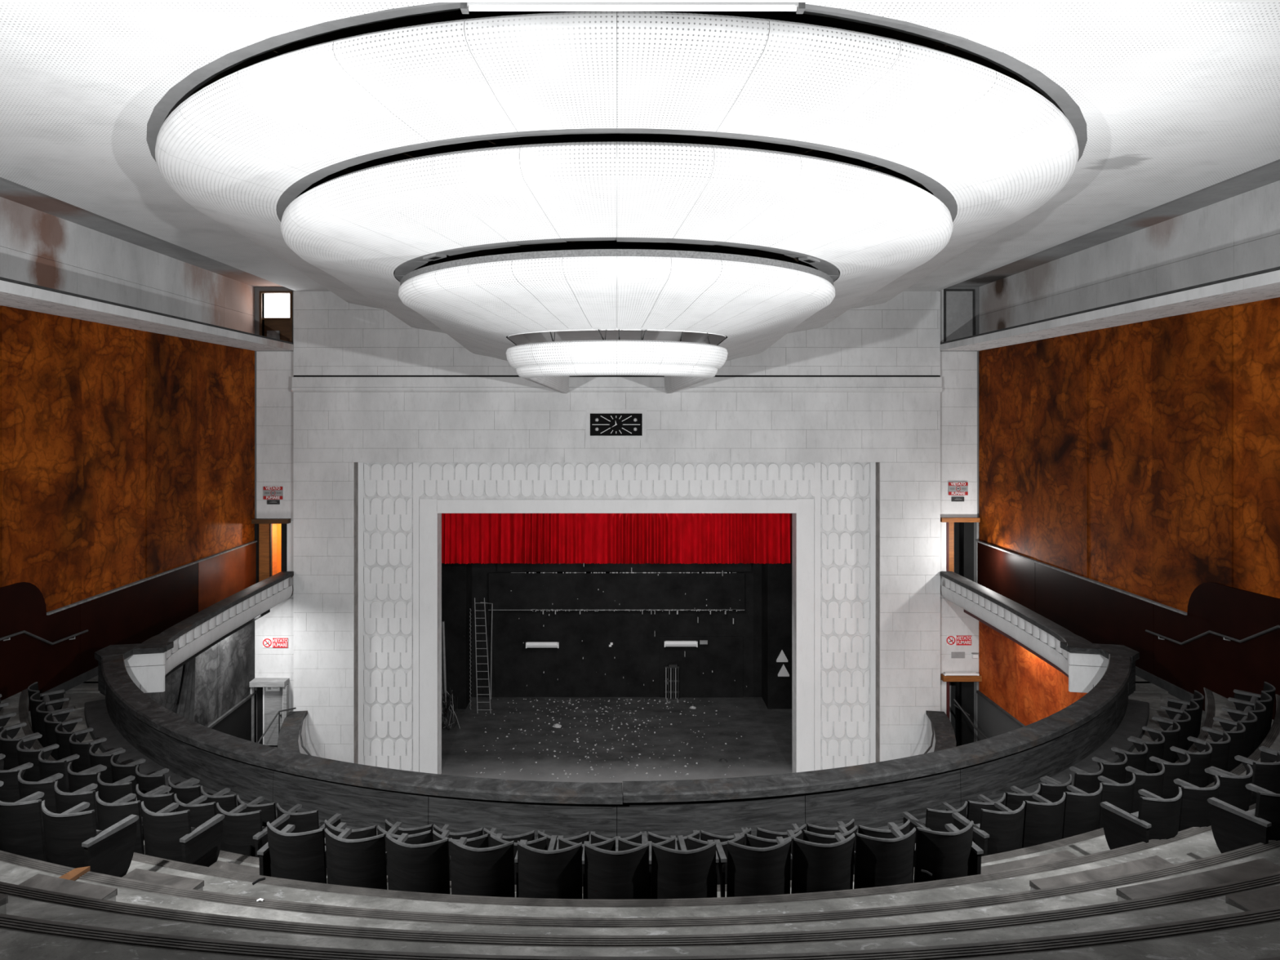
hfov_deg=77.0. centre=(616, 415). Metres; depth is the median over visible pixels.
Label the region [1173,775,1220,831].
seat
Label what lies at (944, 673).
tube light
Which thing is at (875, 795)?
parapet
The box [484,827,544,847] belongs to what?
seat
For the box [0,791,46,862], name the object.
seat
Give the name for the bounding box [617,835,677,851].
seat
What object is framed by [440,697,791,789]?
floor
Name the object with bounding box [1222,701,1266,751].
seat
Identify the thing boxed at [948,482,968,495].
no smoking sign
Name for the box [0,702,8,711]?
seat
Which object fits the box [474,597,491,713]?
ladder
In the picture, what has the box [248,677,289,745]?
door
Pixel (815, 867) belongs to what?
seat
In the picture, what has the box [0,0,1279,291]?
ceiling
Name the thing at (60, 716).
seat
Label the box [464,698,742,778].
rubble
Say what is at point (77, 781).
seat
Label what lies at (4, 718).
seat
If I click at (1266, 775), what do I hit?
seat
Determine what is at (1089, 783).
seat
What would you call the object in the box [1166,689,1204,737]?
seat
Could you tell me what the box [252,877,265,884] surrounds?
debris piece
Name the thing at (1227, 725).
seat
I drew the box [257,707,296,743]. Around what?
stair handrail
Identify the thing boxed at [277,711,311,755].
parapet
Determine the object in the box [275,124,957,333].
ring
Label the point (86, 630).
handrail
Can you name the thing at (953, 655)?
plate
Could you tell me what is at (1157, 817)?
seat
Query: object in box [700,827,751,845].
seat
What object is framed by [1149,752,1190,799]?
seat
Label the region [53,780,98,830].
seat
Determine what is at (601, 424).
wall clock
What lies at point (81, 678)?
baseboard
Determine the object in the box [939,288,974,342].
window
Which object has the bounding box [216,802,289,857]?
seat
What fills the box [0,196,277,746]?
wall
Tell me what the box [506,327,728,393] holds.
ring
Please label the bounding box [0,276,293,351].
trim
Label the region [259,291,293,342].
window
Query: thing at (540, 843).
seat
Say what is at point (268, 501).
plaque
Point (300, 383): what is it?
trim
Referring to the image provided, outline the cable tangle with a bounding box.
[441,687,460,729]
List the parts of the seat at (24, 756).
backrest, armrest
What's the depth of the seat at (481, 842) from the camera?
7.45 m
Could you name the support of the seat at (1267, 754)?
on the floor at (1180, 897)
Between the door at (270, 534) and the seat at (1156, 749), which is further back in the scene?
the door at (270, 534)
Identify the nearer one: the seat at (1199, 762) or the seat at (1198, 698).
the seat at (1199, 762)
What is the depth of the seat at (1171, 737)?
11.02 m
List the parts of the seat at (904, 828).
backrest, armrest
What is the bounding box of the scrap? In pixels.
[59,866,90,880]
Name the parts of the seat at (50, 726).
backrest, armrest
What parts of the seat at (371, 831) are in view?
armrest, backrest, armrest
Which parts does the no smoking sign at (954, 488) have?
plate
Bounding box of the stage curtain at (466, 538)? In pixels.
[441,513,791,564]
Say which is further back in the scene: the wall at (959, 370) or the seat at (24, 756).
the wall at (959, 370)
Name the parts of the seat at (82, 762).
backrest, armrest, armrest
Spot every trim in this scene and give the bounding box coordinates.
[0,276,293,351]
[291,375,942,391]
[939,266,1279,351]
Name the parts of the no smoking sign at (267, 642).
word panel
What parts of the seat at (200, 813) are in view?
armrest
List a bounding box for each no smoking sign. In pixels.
[262,637,288,647]
[263,486,283,499]
[946,635,971,644]
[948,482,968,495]
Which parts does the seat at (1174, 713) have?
armrest, armrest, seat, backrest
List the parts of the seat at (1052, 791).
armrest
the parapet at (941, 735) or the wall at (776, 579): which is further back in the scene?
the wall at (776, 579)
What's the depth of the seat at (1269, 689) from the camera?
11.76 m
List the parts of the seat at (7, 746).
backrest, armrest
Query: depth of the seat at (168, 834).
7.11 m
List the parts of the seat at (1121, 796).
armrest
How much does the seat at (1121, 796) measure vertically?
0.803 m
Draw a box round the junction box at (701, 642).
[699,640,707,644]
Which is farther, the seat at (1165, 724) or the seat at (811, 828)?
the seat at (1165, 724)
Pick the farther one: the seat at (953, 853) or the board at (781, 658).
the board at (781, 658)
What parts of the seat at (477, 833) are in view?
backrest, armrest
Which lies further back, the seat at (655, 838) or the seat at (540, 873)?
the seat at (655, 838)
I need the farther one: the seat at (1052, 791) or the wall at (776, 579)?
the wall at (776, 579)
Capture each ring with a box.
[146,2,1087,309]
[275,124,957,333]
[394,235,839,360]
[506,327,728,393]
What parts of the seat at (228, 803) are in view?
armrest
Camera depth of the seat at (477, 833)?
8.33 m
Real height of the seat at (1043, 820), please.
0.803 m
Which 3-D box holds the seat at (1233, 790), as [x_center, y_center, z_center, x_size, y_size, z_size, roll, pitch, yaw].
[6.113,3.892,8.038,0.384,0.803,0.690,0,0,36]
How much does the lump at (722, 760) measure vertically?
0.077 m
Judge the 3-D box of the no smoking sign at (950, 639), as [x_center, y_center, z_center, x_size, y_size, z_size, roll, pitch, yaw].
[9.620,6.325,22.625,0.700,0.270,0.031,0,0,0]
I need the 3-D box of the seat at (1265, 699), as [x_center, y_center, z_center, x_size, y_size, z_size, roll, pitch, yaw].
[8.869,4.302,11.296,0.526,0.803,0.566,0,0,45]
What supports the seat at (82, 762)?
on the floor at (1180, 897)
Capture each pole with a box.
[441,621,447,719]
[441,653,442,721]
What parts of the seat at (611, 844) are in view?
armrest, armrest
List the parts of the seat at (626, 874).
armrest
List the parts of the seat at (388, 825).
armrest, backrest, armrest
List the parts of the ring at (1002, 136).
shell panel, shell panel, shell panel, shell panel, shell panel, shell panel, shell panel, shell panel, shell panel, shell panel, shell panel, shell panel, shell panel, shell panel, shell panel, shell panel, shell panel, shell panel, shell panel, shell panel, shell panel, shell panel, shell panel, shell panel, shell panel, shell panel, shell panel, shell panel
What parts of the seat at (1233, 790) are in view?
armrest, backrest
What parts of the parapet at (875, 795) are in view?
panel, panel, panel, panel, panel, panel, panel, panel, panel, panel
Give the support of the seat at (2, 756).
on the floor at (1180, 897)
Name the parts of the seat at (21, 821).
armrest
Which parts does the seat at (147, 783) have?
backrest, armrest, armrest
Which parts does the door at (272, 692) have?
post, dark panel, post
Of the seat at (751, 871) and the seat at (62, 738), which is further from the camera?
the seat at (62, 738)
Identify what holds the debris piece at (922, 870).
on the floor at (1180, 897)
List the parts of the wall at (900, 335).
reveal panel, reveal panel, reveal panel, reveal panel, reveal panel, margin panel, margin panel, margin panel, header panel, margin panel, margin panel, margin panel, reveal panel, reveal panel, reveal panel, reveal panel, reveal panel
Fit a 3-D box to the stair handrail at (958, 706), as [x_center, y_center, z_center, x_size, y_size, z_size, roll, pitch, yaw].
[9.894,9.915,21.312,0.368,3.969,2.658,0,0,-13]
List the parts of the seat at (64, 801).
armrest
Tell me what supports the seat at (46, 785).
on the floor at (1180, 897)
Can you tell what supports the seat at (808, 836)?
on the floor at (1180, 897)
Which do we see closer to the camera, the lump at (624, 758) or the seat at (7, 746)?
the seat at (7, 746)
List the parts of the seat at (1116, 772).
armrest, backrest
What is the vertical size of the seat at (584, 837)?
0.803 m
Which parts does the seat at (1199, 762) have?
armrest, backrest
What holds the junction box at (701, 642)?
attached to the wall at (585, 608)
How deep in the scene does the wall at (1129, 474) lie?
15.59 m
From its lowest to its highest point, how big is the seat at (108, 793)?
0.803 m
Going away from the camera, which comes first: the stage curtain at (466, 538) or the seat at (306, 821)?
the seat at (306, 821)
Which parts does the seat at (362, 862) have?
backrest, armrest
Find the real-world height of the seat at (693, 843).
0.803 m
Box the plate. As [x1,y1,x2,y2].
[951,652,964,657]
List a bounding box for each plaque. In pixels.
[266,499,279,504]
[951,497,964,501]
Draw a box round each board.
[776,650,787,662]
[777,664,789,676]
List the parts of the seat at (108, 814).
armrest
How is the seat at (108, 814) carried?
on the floor at (1180, 897)
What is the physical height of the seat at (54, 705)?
0.803 m
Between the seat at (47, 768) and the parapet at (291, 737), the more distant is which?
the parapet at (291, 737)
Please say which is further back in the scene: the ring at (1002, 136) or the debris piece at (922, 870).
the ring at (1002, 136)
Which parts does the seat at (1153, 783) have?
armrest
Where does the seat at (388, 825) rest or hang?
on the floor at (1180, 897)
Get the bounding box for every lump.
[552,723,561,728]
[620,756,629,761]
[718,758,727,762]
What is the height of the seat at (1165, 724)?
0.803 m
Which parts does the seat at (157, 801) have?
armrest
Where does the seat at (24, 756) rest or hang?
on the floor at (1180, 897)
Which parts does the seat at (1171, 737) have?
armrest, armrest, backrest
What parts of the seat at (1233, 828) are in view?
panel, armrest, seat, armrest, backrest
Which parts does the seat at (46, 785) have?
armrest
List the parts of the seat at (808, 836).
armrest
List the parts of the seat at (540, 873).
armrest, armrest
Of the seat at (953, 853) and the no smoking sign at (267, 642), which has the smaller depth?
the seat at (953, 853)
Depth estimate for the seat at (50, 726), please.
11.36 m
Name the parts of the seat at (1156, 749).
armrest, backrest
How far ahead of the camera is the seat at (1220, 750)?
9.64 m
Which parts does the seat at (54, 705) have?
backrest, seat, armrest, armrest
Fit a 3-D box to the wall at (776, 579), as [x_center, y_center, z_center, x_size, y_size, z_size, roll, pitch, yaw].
[7.425,3.800,26.575,4.150,13.600,6.250,0,0,0]
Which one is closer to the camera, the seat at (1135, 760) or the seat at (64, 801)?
the seat at (64, 801)
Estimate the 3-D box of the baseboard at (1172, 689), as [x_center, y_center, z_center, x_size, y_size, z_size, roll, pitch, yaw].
[10.130,4.995,18.300,0.040,0.190,8.600,0,0,0]
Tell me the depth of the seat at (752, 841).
7.46 m
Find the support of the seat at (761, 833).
on the floor at (1180, 897)
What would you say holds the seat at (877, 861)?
on the floor at (1180, 897)
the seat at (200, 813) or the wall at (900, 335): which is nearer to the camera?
the seat at (200, 813)
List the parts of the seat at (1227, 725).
armrest, seat, backrest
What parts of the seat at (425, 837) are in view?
armrest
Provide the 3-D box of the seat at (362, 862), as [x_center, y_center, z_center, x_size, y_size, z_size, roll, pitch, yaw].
[-2.121,3.892,6.830,0.685,0.803,0.400,0,0,-15]
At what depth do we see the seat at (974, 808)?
8.96 m
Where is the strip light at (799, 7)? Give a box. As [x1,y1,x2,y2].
[460,2,805,13]
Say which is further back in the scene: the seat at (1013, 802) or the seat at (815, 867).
the seat at (1013, 802)
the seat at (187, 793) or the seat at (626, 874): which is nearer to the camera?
the seat at (626, 874)
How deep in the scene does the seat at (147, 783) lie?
9.64 m
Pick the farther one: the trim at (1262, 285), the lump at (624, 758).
the lump at (624, 758)
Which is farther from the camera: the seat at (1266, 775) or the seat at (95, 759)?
the seat at (95, 759)
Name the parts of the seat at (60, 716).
backrest, seat, armrest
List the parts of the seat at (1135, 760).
armrest, backrest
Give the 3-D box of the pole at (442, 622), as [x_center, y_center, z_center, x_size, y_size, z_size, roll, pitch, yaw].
[-5.860,8.700,27.350,0.246,3.364,0.090,0,0,40]
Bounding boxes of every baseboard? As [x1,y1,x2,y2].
[43,666,97,693]
[1135,666,1193,702]
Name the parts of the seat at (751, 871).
armrest, armrest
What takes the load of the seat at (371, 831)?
on the floor at (1180, 897)
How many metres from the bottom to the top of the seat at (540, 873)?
0.803 m
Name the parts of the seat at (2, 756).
panel, armrest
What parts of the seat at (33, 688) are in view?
backrest, seat, panel, armrest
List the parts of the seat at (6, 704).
armrest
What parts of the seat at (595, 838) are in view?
armrest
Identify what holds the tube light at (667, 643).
attached to the wall at (585, 608)
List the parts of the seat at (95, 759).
backrest, armrest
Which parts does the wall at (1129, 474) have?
cove panel, cove panel, mural panel, dado rail, dado panel, mural panel, cove panel, cove panel, mural panel, mural panel, cove panel, cove panel, mural panel, dado rail, dado panel, mural panel, cove panel, cove panel, mural panel, cove panel, cove panel, dado panel, mural panel, cove panel, cove panel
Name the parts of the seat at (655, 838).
armrest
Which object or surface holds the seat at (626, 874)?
on the floor at (1180, 897)
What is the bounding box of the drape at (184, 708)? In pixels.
[174,657,195,721]
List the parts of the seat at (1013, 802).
armrest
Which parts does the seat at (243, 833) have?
armrest, backrest, panel, armrest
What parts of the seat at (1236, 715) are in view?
armrest, seat, backrest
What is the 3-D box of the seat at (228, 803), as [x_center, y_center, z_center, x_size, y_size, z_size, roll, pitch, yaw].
[-4.609,4.702,9.342,0.392,0.803,0.688,0,0,-41]
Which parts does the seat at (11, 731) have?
armrest, armrest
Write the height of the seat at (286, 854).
0.803 m
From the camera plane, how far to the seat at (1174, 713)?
11.89 m
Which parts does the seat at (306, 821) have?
armrest, backrest, armrest, panel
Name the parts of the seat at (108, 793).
backrest, armrest, armrest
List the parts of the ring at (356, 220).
shell panel, shell panel, shell panel, shell panel, shell panel, shell panel, shell panel, shell panel, shell panel, shell panel, shell panel, shell panel, shell panel, shell panel, shell panel, shell panel, shell panel, shell panel, shell panel, shell panel, shell panel, shell panel, shell panel, shell panel, shell panel, shell panel, shell panel, shell panel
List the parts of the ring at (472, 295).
hatch frame, shell panel, shell panel, shell panel, shell panel, shell panel, shell panel, shell panel, shell panel, shell panel, shell panel, shell panel, shell panel, shell panel, shell panel, shell panel, shell panel, shell panel, shell panel, shell panel, shell panel, shell panel, shell panel, shell panel, shell panel, shell panel, shell panel, shell panel, shell panel, hatch frame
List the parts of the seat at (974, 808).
armrest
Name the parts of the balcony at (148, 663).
corner post, link panel, link panel, fluted panel, fluted panel, fluted panel, fluted panel, fluted panel, fluted panel, fluted panel, fluted panel, fluted panel, fluted panel, fluted panel, fluted panel, fluted panel, fluted panel, fluted panel, fluted panel, fluted panel, fluted panel, fluted panel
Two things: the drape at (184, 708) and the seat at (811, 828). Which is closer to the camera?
the seat at (811, 828)
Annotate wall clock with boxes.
[586,408,646,439]
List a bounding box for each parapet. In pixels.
[84,653,1149,840]
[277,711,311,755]
[924,711,956,753]
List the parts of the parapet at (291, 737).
handrail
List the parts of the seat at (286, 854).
panel, armrest, backrest, armrest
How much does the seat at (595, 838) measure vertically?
0.803 m
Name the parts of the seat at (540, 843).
armrest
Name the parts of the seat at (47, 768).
backrest, armrest, armrest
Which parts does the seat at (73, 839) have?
backrest, armrest, armrest, panel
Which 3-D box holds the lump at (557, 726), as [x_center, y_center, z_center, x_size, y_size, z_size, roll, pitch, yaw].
[-2.008,10.354,26.896,0.331,0.091,0.238,0,0,0]
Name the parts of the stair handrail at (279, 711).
post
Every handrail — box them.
[0,629,88,644]
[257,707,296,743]
[953,698,987,738]
[1145,625,1279,644]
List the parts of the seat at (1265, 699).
armrest, seat, backrest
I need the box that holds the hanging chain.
[469,608,471,709]
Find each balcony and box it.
[94,571,293,695]
[939,571,1139,696]
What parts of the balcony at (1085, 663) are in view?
fluted panel, fluted panel, fluted panel, fluted panel, fluted panel, fluted panel, fluted panel, fluted panel, fluted panel, fluted panel, fluted panel, fluted panel, fluted panel, fluted panel, fluted panel, fluted panel, fluted panel, fluted panel, fluted panel, link panel, link panel, corner post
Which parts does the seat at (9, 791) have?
backrest, armrest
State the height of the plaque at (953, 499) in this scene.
0.125 m
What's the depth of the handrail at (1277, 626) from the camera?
13.41 m
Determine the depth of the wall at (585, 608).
29.70 m
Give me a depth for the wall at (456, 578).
28.50 m
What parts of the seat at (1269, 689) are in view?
panel, armrest, seat, backrest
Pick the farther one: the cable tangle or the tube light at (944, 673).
the cable tangle
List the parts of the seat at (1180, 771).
armrest, backrest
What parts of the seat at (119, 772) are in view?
armrest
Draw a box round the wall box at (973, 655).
[971,653,978,657]
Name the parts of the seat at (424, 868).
armrest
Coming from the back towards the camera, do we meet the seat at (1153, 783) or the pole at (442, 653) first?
the pole at (442, 653)
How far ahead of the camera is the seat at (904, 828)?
7.61 m
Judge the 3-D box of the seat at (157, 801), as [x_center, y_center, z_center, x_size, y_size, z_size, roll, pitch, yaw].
[-4.797,4.302,8.537,0.566,0.803,0.526,0,0,23]
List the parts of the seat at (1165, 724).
armrest, seat, backrest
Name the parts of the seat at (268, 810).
armrest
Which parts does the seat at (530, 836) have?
backrest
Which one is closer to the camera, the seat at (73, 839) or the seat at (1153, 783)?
the seat at (73, 839)
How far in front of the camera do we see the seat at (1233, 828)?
6.66 m
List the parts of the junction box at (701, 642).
lid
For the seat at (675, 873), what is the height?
0.803 m
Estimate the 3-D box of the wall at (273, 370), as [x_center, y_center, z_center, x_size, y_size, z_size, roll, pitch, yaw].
[-9.640,4.175,22.775,1.200,15.650,0.250,0,0,0]
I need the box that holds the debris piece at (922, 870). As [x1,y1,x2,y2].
[920,869,932,875]
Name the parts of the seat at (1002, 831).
panel, armrest, backrest, armrest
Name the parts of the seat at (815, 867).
armrest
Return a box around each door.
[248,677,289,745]
[251,518,290,582]
[940,517,979,581]
[940,673,982,746]
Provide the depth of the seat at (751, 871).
6.55 m
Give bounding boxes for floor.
[0,675,1279,959]
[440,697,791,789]
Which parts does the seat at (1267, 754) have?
armrest, panel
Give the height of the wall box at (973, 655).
0.120 m
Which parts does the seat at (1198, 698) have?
panel, armrest, seat, backrest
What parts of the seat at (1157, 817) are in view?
panel, armrest, seat, armrest, backrest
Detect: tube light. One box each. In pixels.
[525,641,559,648]
[664,640,697,647]
[942,672,978,675]
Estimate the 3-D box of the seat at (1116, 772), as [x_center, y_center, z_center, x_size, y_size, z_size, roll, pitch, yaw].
[6.251,4.702,10.216,0.395,0.803,0.687,0,0,32]
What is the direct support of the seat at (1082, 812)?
on the floor at (1180, 897)
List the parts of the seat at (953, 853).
panel, armrest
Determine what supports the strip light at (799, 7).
attached to the ceiling
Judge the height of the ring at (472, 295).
1.200 m
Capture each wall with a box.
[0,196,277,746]
[254,287,293,742]
[293,275,940,773]
[441,563,471,709]
[471,563,761,697]
[761,551,791,709]
[939,287,978,742]
[976,180,1279,741]
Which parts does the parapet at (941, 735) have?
handrail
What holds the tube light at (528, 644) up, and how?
attached to the wall at (585, 608)
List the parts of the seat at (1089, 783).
armrest, armrest, backrest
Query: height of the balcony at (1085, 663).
0.890 m
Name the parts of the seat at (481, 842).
armrest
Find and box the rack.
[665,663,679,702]
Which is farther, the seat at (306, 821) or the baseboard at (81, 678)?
the baseboard at (81, 678)
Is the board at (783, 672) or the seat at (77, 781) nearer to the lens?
the seat at (77, 781)
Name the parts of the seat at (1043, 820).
armrest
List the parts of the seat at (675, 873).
armrest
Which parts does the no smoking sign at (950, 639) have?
word panel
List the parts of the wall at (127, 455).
cove panel, cove panel, dado panel, mural panel, cove panel, cove panel, mural panel, dado panel, dado rail, mural panel, cove panel, cove panel, mural panel, mural panel, cove panel, cove panel, mural panel, dado panel, dado rail, mural panel, cove panel, cove panel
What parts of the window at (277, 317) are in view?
panel, pane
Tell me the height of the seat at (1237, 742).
0.803 m
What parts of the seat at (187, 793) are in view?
armrest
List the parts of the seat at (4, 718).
armrest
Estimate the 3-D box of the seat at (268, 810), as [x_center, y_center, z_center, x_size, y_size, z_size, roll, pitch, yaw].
[-4.087,4.702,9.132,0.393,0.803,0.688,0,0,-44]
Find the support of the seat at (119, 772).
on the floor at (1180, 897)
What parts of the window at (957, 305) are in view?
panel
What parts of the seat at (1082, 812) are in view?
armrest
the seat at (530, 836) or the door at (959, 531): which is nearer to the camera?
the seat at (530, 836)
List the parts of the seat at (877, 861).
armrest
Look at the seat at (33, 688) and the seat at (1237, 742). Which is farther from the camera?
the seat at (33, 688)
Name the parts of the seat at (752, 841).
armrest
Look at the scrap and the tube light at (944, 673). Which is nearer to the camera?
the scrap
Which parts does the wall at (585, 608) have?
panel, panel, wall panel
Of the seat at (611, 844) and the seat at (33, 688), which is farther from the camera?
the seat at (33, 688)
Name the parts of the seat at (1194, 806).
armrest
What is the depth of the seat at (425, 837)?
7.53 m
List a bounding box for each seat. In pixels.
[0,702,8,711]
[0,711,16,726]
[0,722,39,753]
[0,728,42,770]
[0,753,5,770]
[0,762,33,802]
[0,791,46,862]
[16,739,58,781]
[17,769,63,813]
[27,681,64,733]
[30,691,73,742]
[35,702,75,747]
[38,750,102,792]
[41,800,138,877]
[44,711,83,760]
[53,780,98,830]
[54,722,93,768]
[66,761,106,792]
[69,733,122,772]
[88,744,125,783]
[95,791,144,854]
[97,772,165,803]
[110,755,146,794]
[135,764,195,794]
[135,783,175,817]
[141,800,224,866]
[168,776,201,804]
[173,793,216,827]
[200,786,236,814]
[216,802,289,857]
[236,795,277,826]
[257,821,351,884]
[276,802,342,837]
[324,819,398,845]
[324,827,408,889]
[377,825,449,875]
[385,819,449,842]
[386,833,466,893]
[432,830,502,880]
[433,824,497,839]
[449,837,527,897]
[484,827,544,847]
[490,833,556,884]
[515,840,590,898]
[537,830,595,850]
[555,835,620,886]
[584,840,651,899]
[591,831,644,844]
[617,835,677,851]
[642,830,700,850]
[651,840,719,898]
[677,832,744,884]
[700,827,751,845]
[713,836,791,897]
[742,823,806,839]
[746,829,801,879]
[791,832,854,893]
[803,825,857,874]
[806,818,854,835]
[853,826,915,888]
[857,819,915,844]
[902,800,967,843]
[913,820,983,883]
[951,800,1025,856]
[966,792,1005,824]
[1004,783,1040,810]
[1022,791,1066,848]
[1040,773,1071,802]
[1043,763,1103,793]
[1062,782,1102,839]
[1092,752,1127,783]
[1097,773,1135,828]
[1100,786,1182,849]
[1111,742,1147,783]
[1125,762,1164,813]
[1127,732,1164,773]
[1129,720,1180,763]
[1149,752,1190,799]
[1151,711,1191,759]
[1154,699,1199,751]
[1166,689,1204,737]
[1169,742,1212,787]
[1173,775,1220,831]
[1186,731,1231,785]
[1201,720,1245,772]
[1204,764,1253,811]
[1207,783,1279,853]
[1209,751,1279,805]
[1213,711,1257,757]
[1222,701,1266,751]
[1227,691,1272,742]
[1233,681,1275,733]
[1258,746,1279,762]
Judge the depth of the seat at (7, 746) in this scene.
9.72 m
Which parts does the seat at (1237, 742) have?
armrest, backrest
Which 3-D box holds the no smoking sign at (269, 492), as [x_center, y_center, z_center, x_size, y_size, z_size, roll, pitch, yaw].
[-9.670,2.180,22.625,0.544,0.364,0.029,0,0,0]
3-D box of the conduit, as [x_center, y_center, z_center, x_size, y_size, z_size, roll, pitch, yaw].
[-4.777,8.621,29.500,0.450,3.559,0.044,0,0,0]
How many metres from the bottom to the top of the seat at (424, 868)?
0.803 m
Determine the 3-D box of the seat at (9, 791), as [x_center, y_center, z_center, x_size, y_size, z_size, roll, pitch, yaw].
[-6.168,3.892,8.166,0.379,0.803,0.692,0,0,-34]
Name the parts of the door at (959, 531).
panel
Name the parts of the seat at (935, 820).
panel, armrest, backrest, armrest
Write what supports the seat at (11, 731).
on the floor at (1180, 897)
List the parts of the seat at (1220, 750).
armrest, backrest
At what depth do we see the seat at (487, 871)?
6.54 m
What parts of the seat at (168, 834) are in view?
backrest, armrest, panel, armrest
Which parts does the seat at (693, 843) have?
armrest, armrest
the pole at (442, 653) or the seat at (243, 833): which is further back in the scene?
the pole at (442, 653)
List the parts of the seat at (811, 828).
armrest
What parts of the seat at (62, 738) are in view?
backrest, armrest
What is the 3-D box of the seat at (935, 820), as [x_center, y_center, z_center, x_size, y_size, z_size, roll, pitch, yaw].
[3.604,4.702,9.010,0.610,0.803,0.526,0,0,-18]
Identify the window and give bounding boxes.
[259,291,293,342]
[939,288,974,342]
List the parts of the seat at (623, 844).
armrest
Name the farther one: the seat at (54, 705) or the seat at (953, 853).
the seat at (54, 705)
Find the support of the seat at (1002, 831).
on the floor at (1180, 897)
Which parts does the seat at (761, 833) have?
backrest, armrest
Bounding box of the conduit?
[480,601,493,699]
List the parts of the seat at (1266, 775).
armrest, armrest, backrest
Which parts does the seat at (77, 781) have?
armrest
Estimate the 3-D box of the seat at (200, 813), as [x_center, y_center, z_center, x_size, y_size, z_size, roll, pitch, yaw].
[-4.348,4.302,8.309,0.382,0.803,0.691,0,0,-42]

